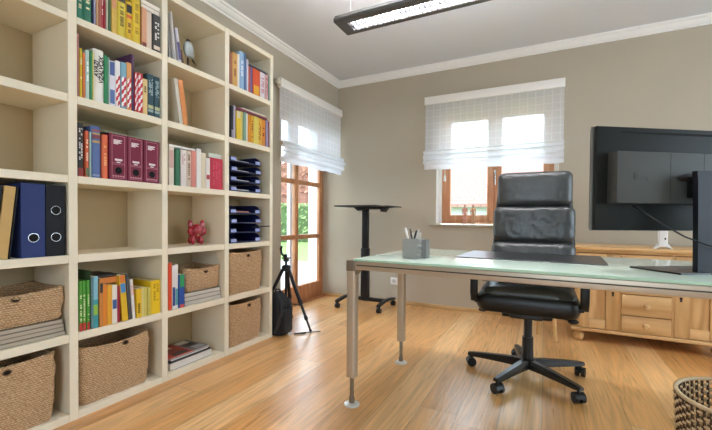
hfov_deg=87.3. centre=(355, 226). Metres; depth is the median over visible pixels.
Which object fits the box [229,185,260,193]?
tray
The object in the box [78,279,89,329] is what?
book
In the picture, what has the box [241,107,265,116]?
book
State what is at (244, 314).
seagrass basket
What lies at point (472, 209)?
figurine
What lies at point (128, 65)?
book
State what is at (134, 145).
ring binder
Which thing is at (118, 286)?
book
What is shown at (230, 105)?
book
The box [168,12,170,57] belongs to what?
magazine
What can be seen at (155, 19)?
book
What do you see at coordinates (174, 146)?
book
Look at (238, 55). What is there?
book
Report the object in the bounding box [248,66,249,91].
book
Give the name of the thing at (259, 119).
book
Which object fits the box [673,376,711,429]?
basket
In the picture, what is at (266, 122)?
book
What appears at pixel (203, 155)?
book
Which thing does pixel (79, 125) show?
book
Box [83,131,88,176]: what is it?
book
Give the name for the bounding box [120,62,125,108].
book
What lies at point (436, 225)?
window sill
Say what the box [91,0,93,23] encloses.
book
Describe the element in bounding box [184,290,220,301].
bundle
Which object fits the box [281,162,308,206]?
brick wall
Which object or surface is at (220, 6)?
trim
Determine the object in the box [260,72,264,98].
book
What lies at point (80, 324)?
book
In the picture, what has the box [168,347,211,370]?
book
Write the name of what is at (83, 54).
book
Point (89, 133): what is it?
book
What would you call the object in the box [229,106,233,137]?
book
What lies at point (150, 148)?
ring binder
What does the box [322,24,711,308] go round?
wall
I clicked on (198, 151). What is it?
book
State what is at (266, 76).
book
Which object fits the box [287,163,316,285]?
outer reveal
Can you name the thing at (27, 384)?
seagrass basket
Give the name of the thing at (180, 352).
picture
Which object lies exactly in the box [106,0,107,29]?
book
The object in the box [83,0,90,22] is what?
book
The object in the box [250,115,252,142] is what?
book
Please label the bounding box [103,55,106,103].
book
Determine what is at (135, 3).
book
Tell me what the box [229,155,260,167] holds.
tray
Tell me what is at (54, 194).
ring binder
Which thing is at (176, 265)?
book
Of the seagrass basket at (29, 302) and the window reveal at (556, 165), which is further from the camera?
the window reveal at (556, 165)
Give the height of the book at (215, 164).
0.207 m
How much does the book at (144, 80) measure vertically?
0.193 m
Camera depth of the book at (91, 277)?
1.81 m
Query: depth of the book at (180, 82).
2.25 m
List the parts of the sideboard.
door rail, door panel, door, door rail, moulding, drawer, drawer, knob, knob, drawer, drawer, door, door rail, door panel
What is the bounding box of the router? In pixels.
[653,231,671,248]
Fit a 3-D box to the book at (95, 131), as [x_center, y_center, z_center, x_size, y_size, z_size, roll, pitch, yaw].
[-1.335,-0.363,1.856,0.153,0.251,0.044,1,1,27]
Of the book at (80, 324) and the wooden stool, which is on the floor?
the wooden stool
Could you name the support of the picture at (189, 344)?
on the magazine at (188, 344)
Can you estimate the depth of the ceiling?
3.20 m
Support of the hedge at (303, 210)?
on the lawn
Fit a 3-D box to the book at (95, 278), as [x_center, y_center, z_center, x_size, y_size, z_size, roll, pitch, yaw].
[-1.358,0.371,1.873,0.182,0.252,0.024,1,1,27]
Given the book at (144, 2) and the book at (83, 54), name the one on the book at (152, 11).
the book at (144, 2)
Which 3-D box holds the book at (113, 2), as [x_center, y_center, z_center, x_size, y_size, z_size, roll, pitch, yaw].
[-1.303,-1.091,1.929,0.182,0.232,0.025,1,1,27]
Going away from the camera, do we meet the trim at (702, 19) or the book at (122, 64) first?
the book at (122, 64)
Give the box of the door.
[281,141,322,303]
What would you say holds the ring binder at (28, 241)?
on the bookcase
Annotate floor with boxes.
[53,296,711,429]
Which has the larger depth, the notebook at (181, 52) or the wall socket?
the wall socket
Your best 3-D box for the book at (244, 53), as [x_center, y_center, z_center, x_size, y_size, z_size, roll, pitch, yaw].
[-0.871,-1.121,2.749,0.151,0.270,0.018,1,1,27]
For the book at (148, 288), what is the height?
0.154 m
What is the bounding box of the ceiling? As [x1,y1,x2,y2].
[223,0,711,80]
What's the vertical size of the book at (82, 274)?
0.285 m
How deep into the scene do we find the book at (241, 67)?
2.68 m
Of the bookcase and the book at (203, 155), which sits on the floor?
the bookcase
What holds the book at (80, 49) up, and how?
on the bookcase
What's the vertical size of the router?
0.190 m
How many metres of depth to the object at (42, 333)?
1.61 m
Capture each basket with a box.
[0,281,63,329]
[0,349,54,429]
[78,327,148,405]
[178,262,218,291]
[229,248,261,294]
[229,296,260,347]
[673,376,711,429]
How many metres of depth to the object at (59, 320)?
1.61 m
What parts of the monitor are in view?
mount arm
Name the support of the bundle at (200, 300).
on the bookcase
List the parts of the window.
sash, sash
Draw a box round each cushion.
[480,281,577,301]
[491,241,575,254]
[493,206,575,242]
[497,171,572,205]
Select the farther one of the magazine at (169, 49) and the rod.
the rod
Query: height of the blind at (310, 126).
0.781 m
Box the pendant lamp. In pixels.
[333,0,490,34]
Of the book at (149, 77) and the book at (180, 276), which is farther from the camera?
the book at (180, 276)
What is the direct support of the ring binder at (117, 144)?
on the bookcase
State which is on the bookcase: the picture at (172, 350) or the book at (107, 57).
the book at (107, 57)
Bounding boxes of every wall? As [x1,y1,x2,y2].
[182,0,337,291]
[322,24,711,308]
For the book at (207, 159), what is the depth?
2.42 m
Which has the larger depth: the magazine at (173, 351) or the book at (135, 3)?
the magazine at (173, 351)
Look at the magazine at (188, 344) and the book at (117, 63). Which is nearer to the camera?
the book at (117, 63)
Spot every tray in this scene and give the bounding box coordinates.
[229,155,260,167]
[229,164,260,176]
[229,175,260,185]
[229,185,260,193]
[229,206,259,213]
[229,215,260,223]
[229,224,260,233]
[229,233,260,243]
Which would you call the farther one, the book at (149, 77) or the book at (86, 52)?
the book at (149, 77)
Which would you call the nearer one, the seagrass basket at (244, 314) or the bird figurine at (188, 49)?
the bird figurine at (188, 49)
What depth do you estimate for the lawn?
12.51 m
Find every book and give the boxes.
[77,0,82,18]
[77,34,78,95]
[77,122,82,175]
[78,269,90,328]
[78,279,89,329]
[78,280,85,330]
[78,281,82,331]
[79,48,81,96]
[82,50,88,98]
[82,52,84,97]
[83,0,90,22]
[83,125,99,177]
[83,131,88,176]
[88,48,102,102]
[88,132,90,176]
[89,50,91,99]
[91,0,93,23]
[91,271,116,277]
[91,275,97,327]
[91,277,92,328]
[92,51,93,99]
[93,0,95,24]
[95,0,97,25]
[98,0,100,26]
[98,278,102,326]
[100,134,107,178]
[101,0,102,27]
[103,0,105,28]
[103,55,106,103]
[103,276,116,283]
[103,284,106,325]
[105,283,111,324]
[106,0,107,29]
[107,57,108,103]
[107,283,116,323]
[108,0,110,30]
[109,60,114,105]
[109,271,131,319]
[110,274,127,320]
[111,0,116,33]
[111,54,133,110]
[114,60,119,106]
[117,0,125,37]
[117,285,119,321]
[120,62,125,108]
[125,0,139,43]
[125,1,131,40]
[125,62,130,109]
[129,277,159,314]
[129,279,134,318]
[133,285,146,315]
[133,286,143,316]
[133,287,141,317]
[134,72,137,111]
[135,285,150,315]
[137,72,142,112]
[140,0,159,11]
[140,3,158,15]
[140,7,146,46]
[143,73,153,115]
[143,78,146,114]
[147,11,151,48]
[152,14,159,52]
[153,76,159,117]
[168,78,182,123]
[168,144,194,150]
[168,146,173,184]
[168,262,171,309]
[172,264,177,308]
[172,265,174,309]
[173,27,180,61]
[174,148,179,185]
[177,79,187,124]
[178,273,183,307]
[180,149,186,185]
[187,151,190,186]
[190,150,195,186]
[195,148,200,187]
[201,153,205,187]
[206,153,220,158]
[206,157,221,189]
[206,158,209,188]
[229,51,236,85]
[229,53,231,83]
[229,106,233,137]
[230,105,234,137]
[235,51,243,89]
[235,107,266,118]
[235,108,267,120]
[235,110,240,139]
[237,53,239,86]
[240,111,242,139]
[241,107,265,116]
[243,112,245,140]
[244,53,245,89]
[246,59,247,90]
[246,113,247,141]
[248,64,267,74]
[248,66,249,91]
[248,114,249,141]
[250,67,251,92]
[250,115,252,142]
[252,68,259,96]
[253,116,257,143]
[258,118,261,144]
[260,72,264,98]
[262,119,264,145]
[265,74,267,99]
[265,121,267,146]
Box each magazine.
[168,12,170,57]
[168,345,193,359]
[168,346,207,361]
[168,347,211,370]
[169,11,175,59]
[171,340,208,350]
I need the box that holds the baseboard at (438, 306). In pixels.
[323,292,568,323]
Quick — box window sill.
[430,224,492,227]
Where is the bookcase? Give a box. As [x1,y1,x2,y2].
[0,0,272,429]
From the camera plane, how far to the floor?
2.18 m
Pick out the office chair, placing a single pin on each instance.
(534, 212)
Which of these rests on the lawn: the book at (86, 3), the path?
the path
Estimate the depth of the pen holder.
1.90 m
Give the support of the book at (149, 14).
on the bookcase
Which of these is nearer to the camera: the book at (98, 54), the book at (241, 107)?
the book at (98, 54)
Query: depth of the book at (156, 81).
2.10 m
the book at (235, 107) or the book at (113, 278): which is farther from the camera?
the book at (235, 107)
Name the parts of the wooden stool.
leg, leg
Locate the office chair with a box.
[466,171,589,402]
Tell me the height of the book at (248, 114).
0.204 m
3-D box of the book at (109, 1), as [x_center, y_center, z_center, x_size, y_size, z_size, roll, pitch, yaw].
[-1.303,-1.082,1.907,0.159,0.215,0.013,1,1,27]
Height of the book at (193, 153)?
0.226 m
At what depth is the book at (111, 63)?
1.88 m
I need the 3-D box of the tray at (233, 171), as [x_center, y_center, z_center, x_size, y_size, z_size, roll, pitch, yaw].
[-0.917,-0.423,2.793,0.266,0.066,0.317,1,1,27]
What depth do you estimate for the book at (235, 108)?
2.78 m
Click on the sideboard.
(688, 320)
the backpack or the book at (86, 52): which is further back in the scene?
the backpack
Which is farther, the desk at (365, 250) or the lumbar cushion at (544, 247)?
the desk at (365, 250)
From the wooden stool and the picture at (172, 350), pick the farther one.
the wooden stool
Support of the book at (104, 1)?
on the bookcase
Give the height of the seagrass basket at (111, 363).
0.290 m
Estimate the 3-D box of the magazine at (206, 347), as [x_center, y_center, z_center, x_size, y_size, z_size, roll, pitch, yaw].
[-1.159,0.809,2.436,0.237,0.014,0.280,1,1,27]
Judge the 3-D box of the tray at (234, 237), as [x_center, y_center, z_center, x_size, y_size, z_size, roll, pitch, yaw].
[-0.923,0.084,2.798,0.266,0.066,0.317,1,1,27]
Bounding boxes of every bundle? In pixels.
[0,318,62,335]
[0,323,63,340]
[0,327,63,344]
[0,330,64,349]
[184,286,219,297]
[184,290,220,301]
[184,294,220,305]
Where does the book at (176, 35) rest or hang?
on the bookcase
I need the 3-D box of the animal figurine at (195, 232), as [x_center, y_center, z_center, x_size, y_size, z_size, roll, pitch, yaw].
[-1.071,0.039,2.502,0.118,0.161,0.138,0,1,-37]
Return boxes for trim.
[200,0,339,88]
[339,12,711,88]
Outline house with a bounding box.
[441,164,542,224]
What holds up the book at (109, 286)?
on the bookcase
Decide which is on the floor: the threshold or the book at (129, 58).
the threshold
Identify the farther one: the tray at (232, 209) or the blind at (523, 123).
the blind at (523, 123)
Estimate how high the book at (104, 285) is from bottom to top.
0.207 m
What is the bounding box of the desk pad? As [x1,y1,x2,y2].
[455,250,608,265]
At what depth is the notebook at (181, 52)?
2.27 m
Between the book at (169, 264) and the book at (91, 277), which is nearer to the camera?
the book at (91, 277)
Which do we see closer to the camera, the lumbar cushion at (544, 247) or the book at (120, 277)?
the book at (120, 277)
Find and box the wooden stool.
[536,319,557,341]
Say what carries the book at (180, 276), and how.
on the bookcase
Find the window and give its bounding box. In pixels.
[442,164,553,223]
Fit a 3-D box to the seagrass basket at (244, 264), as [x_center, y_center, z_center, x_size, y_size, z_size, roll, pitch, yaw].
[-0.942,0.332,2.828,0.307,0.303,0.363,1,1,27]
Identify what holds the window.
in the wall at (660, 80)
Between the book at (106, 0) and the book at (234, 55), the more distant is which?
the book at (234, 55)
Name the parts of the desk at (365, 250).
foot rail, foot rail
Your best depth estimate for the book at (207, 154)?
2.49 m
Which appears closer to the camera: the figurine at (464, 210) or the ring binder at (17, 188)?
the ring binder at (17, 188)
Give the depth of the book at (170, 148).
2.19 m
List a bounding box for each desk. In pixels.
[334,205,401,312]
[344,249,711,408]
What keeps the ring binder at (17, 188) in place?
on the bookcase
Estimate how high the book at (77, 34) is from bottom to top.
0.294 m
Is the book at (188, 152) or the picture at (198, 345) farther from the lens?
the picture at (198, 345)
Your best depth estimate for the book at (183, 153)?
2.26 m
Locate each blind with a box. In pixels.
[275,77,344,174]
[423,77,565,169]
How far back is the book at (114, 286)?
1.91 m
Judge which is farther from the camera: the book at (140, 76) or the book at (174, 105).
the book at (174, 105)
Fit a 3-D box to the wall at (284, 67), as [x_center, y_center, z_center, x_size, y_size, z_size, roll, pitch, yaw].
[-1.785,-0.405,1.817,0.282,2.615,6.840,1,1,27]
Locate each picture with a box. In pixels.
[168,348,179,353]
[169,349,188,355]
[173,341,187,345]
[182,342,196,346]
[191,343,204,347]
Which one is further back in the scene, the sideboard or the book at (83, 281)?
the sideboard
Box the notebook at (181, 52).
[180,49,183,62]
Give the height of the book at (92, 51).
0.235 m
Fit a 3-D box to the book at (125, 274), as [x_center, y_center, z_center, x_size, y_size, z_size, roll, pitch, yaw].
[-1.279,0.372,2.017,0.169,0.246,0.034,1,1,27]
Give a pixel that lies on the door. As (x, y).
(310, 289)
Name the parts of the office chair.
armrest, leg, leg, leg, leg, leg, tilt lever, armrest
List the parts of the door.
frame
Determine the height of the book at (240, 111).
0.206 m
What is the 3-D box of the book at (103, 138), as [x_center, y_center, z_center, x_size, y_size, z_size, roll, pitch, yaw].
[-1.321,-0.347,1.898,0.160,0.219,0.030,1,1,27]
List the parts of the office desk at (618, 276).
leg, adjuster rod, adjuster rod, leg, glass, frame rail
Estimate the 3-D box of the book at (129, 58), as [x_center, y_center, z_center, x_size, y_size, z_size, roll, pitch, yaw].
[-1.288,-0.760,2.030,0.240,0.298,0.015,1,1,27]
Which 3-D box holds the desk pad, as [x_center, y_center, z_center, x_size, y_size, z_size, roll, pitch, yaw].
[0.939,0.165,2.027,0.684,0.004,0.474,1,1,29]
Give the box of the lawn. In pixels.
[281,242,307,261]
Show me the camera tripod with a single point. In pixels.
(287, 268)
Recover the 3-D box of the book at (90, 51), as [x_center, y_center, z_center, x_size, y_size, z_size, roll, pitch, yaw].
[-1.356,-0.726,1.837,0.189,0.236,0.009,1,1,27]
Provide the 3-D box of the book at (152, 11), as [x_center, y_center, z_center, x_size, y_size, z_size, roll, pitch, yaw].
[-1.211,-1.199,2.105,0.162,0.020,0.105,1,1,27]
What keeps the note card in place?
in the pen holder
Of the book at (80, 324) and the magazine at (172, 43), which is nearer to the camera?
the book at (80, 324)
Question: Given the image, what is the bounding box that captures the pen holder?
[402,238,429,258]
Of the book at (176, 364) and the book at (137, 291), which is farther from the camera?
the book at (176, 364)
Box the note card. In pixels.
[412,232,420,255]
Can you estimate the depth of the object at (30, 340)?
1.61 m
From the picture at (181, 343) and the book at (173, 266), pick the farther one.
the picture at (181, 343)
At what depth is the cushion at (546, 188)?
2.44 m
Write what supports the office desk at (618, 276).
on the floor
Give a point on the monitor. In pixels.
(642, 179)
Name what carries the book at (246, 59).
on the bookcase
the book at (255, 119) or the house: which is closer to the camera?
the book at (255, 119)
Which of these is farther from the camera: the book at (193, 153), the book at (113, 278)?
the book at (193, 153)
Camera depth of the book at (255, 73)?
2.82 m
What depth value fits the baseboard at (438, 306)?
3.98 m
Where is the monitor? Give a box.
[589,126,711,274]
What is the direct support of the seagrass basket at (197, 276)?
on the bundle at (217, 288)
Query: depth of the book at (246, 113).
2.74 m
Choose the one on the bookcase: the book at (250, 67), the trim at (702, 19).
the book at (250, 67)
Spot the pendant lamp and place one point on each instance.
(392, 12)
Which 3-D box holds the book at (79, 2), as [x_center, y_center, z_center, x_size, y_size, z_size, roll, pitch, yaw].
[-1.373,-1.104,1.791,0.181,0.262,0.028,1,1,27]
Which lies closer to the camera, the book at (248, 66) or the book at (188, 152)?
the book at (188, 152)
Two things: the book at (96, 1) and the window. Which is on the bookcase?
the book at (96, 1)
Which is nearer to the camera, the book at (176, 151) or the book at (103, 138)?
the book at (103, 138)
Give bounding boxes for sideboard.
[569,243,711,353]
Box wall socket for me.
[391,277,396,284]
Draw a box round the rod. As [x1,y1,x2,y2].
[294,331,320,334]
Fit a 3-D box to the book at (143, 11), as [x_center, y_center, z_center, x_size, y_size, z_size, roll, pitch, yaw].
[-1.230,-1.083,2.071,0.178,0.212,0.028,1,1,27]
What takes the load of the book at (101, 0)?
on the bookcase
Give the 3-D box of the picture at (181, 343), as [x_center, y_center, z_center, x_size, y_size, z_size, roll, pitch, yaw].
[-1.187,0.794,2.533,0.057,0.001,0.081,1,1,27]
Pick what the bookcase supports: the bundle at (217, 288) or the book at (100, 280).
the book at (100, 280)
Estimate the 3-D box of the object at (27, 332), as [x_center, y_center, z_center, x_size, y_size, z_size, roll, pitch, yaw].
[-1.531,0.453,1.650,0.272,0.018,0.290,1,1,27]
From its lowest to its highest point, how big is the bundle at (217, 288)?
0.025 m
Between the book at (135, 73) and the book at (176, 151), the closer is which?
the book at (135, 73)
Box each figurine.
[183,39,196,65]
[187,220,205,243]
[462,205,467,224]
[470,205,475,224]
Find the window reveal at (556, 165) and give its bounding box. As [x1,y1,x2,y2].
[436,163,558,222]
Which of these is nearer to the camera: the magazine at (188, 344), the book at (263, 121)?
the magazine at (188, 344)
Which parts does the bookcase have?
panel, panel, panel, panel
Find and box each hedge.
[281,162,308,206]
[281,203,308,241]
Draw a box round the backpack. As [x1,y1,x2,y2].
[272,288,292,335]
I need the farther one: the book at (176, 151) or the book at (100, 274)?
the book at (176, 151)
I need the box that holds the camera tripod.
[272,246,311,331]
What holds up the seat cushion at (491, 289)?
on the office chair
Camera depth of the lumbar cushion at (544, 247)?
2.42 m
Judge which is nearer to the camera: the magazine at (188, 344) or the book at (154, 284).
the book at (154, 284)
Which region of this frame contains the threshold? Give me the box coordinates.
[292,294,325,306]
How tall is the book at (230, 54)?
0.215 m
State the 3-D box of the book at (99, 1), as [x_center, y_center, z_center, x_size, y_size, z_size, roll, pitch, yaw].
[-1.330,-1.079,1.866,0.180,0.210,0.012,1,1,27]
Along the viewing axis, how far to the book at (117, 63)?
1.91 m
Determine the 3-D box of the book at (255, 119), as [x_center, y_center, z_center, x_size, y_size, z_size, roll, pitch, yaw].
[-0.834,-0.724,2.857,0.182,0.204,0.051,1,1,27]
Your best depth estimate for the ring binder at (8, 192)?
1.52 m
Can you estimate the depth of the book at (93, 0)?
1.81 m
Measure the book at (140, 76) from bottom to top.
0.214 m
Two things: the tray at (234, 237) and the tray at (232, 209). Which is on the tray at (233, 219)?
the tray at (232, 209)
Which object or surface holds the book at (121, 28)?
on the bookcase
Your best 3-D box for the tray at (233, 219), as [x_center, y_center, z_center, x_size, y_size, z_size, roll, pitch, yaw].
[-0.920,-0.055,2.799,0.266,0.066,0.317,1,1,27]
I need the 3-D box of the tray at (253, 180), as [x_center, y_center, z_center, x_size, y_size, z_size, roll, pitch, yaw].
[-0.921,-0.353,2.794,0.266,0.066,0.317,1,1,27]
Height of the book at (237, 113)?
0.200 m
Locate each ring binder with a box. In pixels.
[0,183,44,257]
[0,185,15,258]
[7,187,18,258]
[45,184,64,256]
[103,133,126,180]
[127,136,142,181]
[143,140,158,183]
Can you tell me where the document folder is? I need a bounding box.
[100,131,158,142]
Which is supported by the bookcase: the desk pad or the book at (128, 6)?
the book at (128, 6)
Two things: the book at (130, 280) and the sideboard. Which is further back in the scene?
the sideboard
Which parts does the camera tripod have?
leg, leg, leg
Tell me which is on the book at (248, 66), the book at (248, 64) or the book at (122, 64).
the book at (248, 64)
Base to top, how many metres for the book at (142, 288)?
0.160 m
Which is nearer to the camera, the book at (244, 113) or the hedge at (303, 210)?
the book at (244, 113)
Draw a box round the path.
[281,260,307,288]
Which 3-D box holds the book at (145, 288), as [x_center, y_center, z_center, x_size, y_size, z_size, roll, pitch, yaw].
[-1.235,0.415,2.100,0.162,0.158,0.016,1,1,27]

